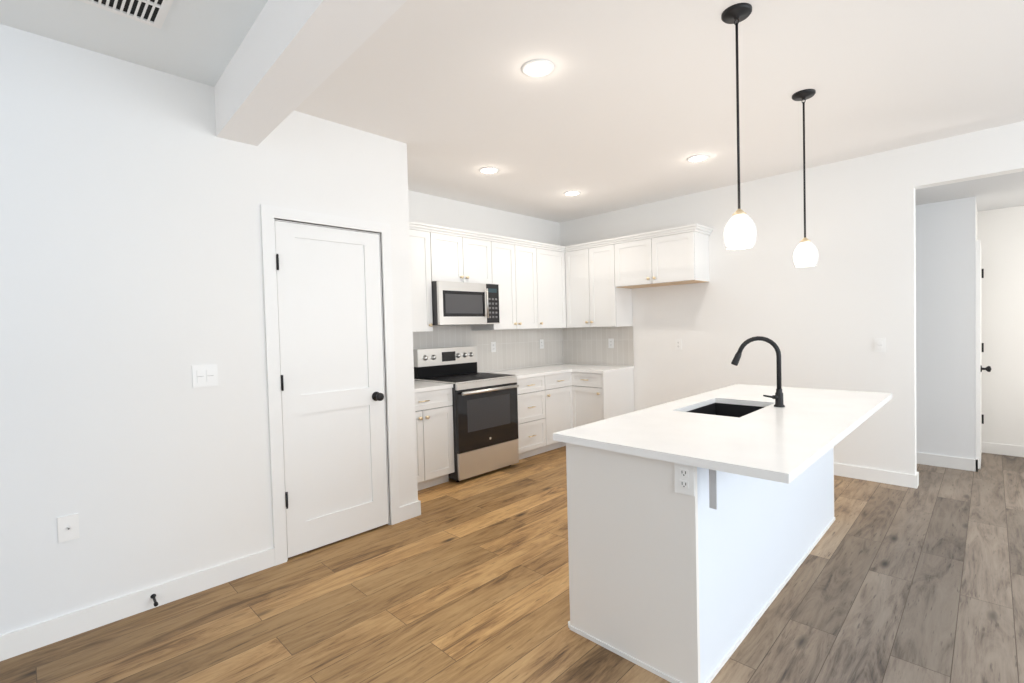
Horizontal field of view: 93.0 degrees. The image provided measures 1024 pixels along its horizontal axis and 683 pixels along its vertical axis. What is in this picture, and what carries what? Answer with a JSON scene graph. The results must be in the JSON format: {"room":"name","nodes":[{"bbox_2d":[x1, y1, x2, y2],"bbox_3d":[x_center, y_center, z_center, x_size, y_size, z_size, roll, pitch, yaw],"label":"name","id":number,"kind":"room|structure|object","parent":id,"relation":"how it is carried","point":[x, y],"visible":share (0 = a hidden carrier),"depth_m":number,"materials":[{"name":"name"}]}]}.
{"room":"kitchen","nodes":[
{"label":"kitchen","id":0,"kind":"room"},
{"bbox_2d":[0,24,1023,635],"bbox_3d":[1.016,-0.063,1.363,7.831,2.737,10.410,0,2,45],"label":"wall","id":1,"kind":"structure","parent":0,"point":[131,244],"depth_m":2.73,"materials":[{"name":"white paint"}]},
{"bbox_2d":[57,513,79,542],"bbox_3d":[-2.043,0.861,2.241,0.018,0.115,0.072,0,2,45],"label":"outlet","id":2,"kind":"object","parent":1,"relation":"attached to","point":[68,526],"visible":1,"depth_m":2.24,"materials":[{"name":"white plastic"}]},
{"bbox_2d":[150,594,157,606],"bbox_3d":[-1.792,1.297,2.438,0.078,0.039,0.024,0,2,45],"label":"door stop","id":3,"kind":"object","parent":1,"relation":"attached to","point":[152,596],"visible":1,"depth_m":2.44,"materials":[{"name":"black metal"}]},
{"bbox_2d":[192,364,217,387],"bbox_3d":[-1.661,0.187,2.634,0.010,0.118,0.118,0,2,45],"label":"double light switch","id":4,"kind":"object","parent":1,"relation":"attached to","point":[202,375],"visible":1,"depth_m":2.63,"materials":[{"name":"white plastic"}]},
{"bbox_2d":[260,204,399,565],"bbox_3d":[-1.179,0.250,3.205,0.137,2.129,0.854,0,2,45],"label":"door frame","id":5,"kind":"structure","parent":1,"relation":"attached to","point":[268,213],"depth_m":2.92,"materials":[{"name":"white paint"}]},
{"bbox_2d":[275,221,388,557],"bbox_3d":[-1.134,0.284,3.156,0.106,2.036,0.700,0,2,45],"label":"closet door","id":6,"kind":"structure","parent":1,"relation":"in","point":[329,282],"depth_m":3.15,"materials":[{"name":"white paint"}]},
{"bbox_2d":[0,442,1023,660],"bbox_3d":[1.142,1.206,3.065,12.076,0.105,5.159,-2,2,-7],"label":"baseboard","id":7,"kind":"structure","parent":1,"relation":"attached to","point":[12,644],"depth_m":2.57,"materials":[{"name":"white paint"}]},
{"bbox_2d":[409,221,712,331],"bbox_3d":[0.312,-0.611,4.627,2.002,0.977,2.984,0,2,45],"label":"upper cabinet","id":8,"kind":"object","parent":1,"relation":"attached to","point":[590,284],"visible":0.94,"depth_m":5.20,"materials":[{"name":"white paint"}]},
{"bbox_2d":[431,281,499,325],"bbox_3d":[-0.542,-0.366,4.830,0.480,0.401,0.758,0,2,45],"label":"microwave","id":9,"kind":"object","parent":8,"relation":"attached to","point":[453,303],"visible":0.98,"depth_m":4.63,"materials":[{"name":"grey metal"}]},
{"bbox_2d":[675,339,681,349],"bbox_3d":[1.808,0.032,5.278,0.072,0.115,0.009,0,2,45],"label":"outlet","id":10,"kind":"object","parent":1,"relation":"attached to","point":[678,342],"visible":1,"depth_m":5.28,"materials":[{"name":"white"}]},
{"bbox_2d":[874,338,884,351],"bbox_3d":[3.059,0.029,4.043,0.072,0.115,0.010,0,2,45],"label":"light switch","id":11,"kind":"object","parent":1,"relation":"attached to","point":[879,343],"visible":1,"depth_m":4.04,"materials":[{"name":"white plastic"}]},
{"bbox_2d":[976,240,990,468],"bbox_3d":[4.411,0.108,4.542,0.099,2.030,0.725,0,2,45],"label":"hall door","id":12,"kind":"structure","parent":1,"relation":"in","point":[979,271],"depth_m":4.31,"materials":[{"name":"white paint"}]},
{"bbox_2d":[0,0,1023,222],"bbox_3d":[1.228,-1.469,1.579,7.831,0.050,11.120,0,2,45],"label":"ceiling","id":13,"kind":"structure","parent":0,"point":[635,90],"depth_m":2.72,"materials":[{"name":"paint"}]},
{"bbox_2d":[78,0,173,28],"bbox_3d":[-1.645,-1.370,1.782,0.370,0.009,0.650,0,2,45],"label":"ceiling vent grille","id":14,"kind":"object","parent":13,"relation":"attached to","point":[153,13],"depth_m":2.01,"materials":[{"name":"white metal"}]},
{"bbox_2d":[214,0,406,145],"bbox_3d":[0.696,-1.261,0.340,6.590,0.271,0.473,0,2,45],"label":"ceiling beam","id":15,"kind":"structure","parent":13,"relation":"attached to","point":[292,47],"depth_m":2.02,"materials":[{"name":"white paint"}]},
{"bbox_2d":[479,167,498,173],"bbox_3d":[-0.198,-1.471,4.182,0.176,0.009,0.176,0,2,45],"label":"recessed light","id":16,"kind":"object","parent":13,"relation":"in","point":[485,170],"visible":1,"depth_m":4.18,"materials":[{"name":"white paint"}]},
{"bbox_2d":[521,59,554,77],"bbox_3d":[0.137,-1.437,2.562,0.176,0.009,0.176,0,2,45],"label":"recessed light","id":17,"kind":"object","parent":13,"relation":"in","point":[537,68],"visible":1,"depth_m":2.56,"materials":[{"name":"white paint"}]},
{"bbox_2d":[563,191,580,195],"bbox_3d":[0.613,-1.513,4.967,0.176,0.009,0.176,0,2,45],"label":"recessed light","id":18,"kind":"object","parent":13,"relation":"in","point":[568,193],"visible":1,"depth_m":4.97,"materials":[{"name":"white paint"}]},
{"bbox_2d":[687,154,708,161],"bbox_3d":[1.536,-1.512,4.017,0.176,0.009,0.176,0,2,45],"label":"recessed light","id":19,"kind":"object","parent":13,"relation":"in","point":[701,157],"visible":1,"depth_m":4.01,"materials":[{"name":"white paint"}]},
{"bbox_2d":[721,3,756,249],"bbox_3d":[1.003,-0.935,2.158,0.138,1.035,0.138,-2,2,-20],"label":"pendant light","id":20,"kind":"object","parent":13,"relation":"hanging from","point":[740,231],"visible":1,"depth_m":2.14,"materials":[{"name":"black metal"}]},
{"bbox_2d":[792,89,818,266],"bbox_3d":[1.772,-0.976,2.945,0.138,1.035,0.138,-2,2,-20],"label":"pendant light","id":21,"kind":"object","parent":13,"relation":"hanging from","point":[805,254],"visible":1,"depth_m":2.92,"materials":[{"name":"black metal"}]},
{"bbox_2d":[0,446,1023,682],"bbox_3d":[1.301,1.316,1.653,7.831,0.050,11.120,0,2,45],"label":"floor","id":22,"kind":"structure","parent":0,"point":[923,584],"depth_m":2.37,"materials":[{"name":"brown wood"}]},
{"bbox_2d":[413,346,518,481],"bbox_3d":[-0.429,0.659,4.772,0.723,1.190,0.762,0,2,45],"label":"range","id":23,"kind":"object","parent":22,"relation":"on","point":[485,405],"visible":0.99,"depth_m":4.61,"materials":[{"name":"grey metal"}]},
{"bbox_2d":[413,325,633,490],"bbox_3d":[0.005,0.516,4.988,1.057,1.440,2.984,0,2,45],"label":"base cabinet","id":24,"kind":"object","parent":22,"relation":"on","point":[568,378],"visible":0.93,"depth_m":5.36,"materials":[{"name":"white paint"}]},
{"bbox_2d":[553,336,891,682],"bbox_3d":[1.317,0.619,2.663,0.959,1.289,2.238,0,2,45],"label":"kitchen island","id":25,"kind":"object","parent":22,"relation":"on","point":[688,517],"visible":1,"depth_m":2.03,"materials":[{"name":"white paint"}]},
{"bbox_2d":[687,403,763,416],"bbox_3d":[1.229,0.521,2.789,0.384,0.232,0.619,0,2,45],"label":"sink","id":26,"kind":"object","parent":25,"relation":"in","point":[722,409],"depth_m":3.03,"materials":[{"name":"black metal"}]},
{"bbox_2d":[731,336,784,406],"bbox_3d":[1.401,0.168,2.772,0.257,0.397,0.128,0,2,45],"label":"faucet","id":27,"kind":"object","parent":25,"relation":"on","point":[779,402],"depth_m":2.72,"materials":[{"name":"black metal"}]},
{"bbox_2d":[915,171,1023,211],"bbox_3d":[4.809,-1.295,3.565,5.280,0.055,1.622,0,2,45],"label":"ceiling","id":28,"kind":"structure","parent":0,"point":[1006,190],"depth_m":4.10,"materials":[{"name":"white paint"}]}
]}

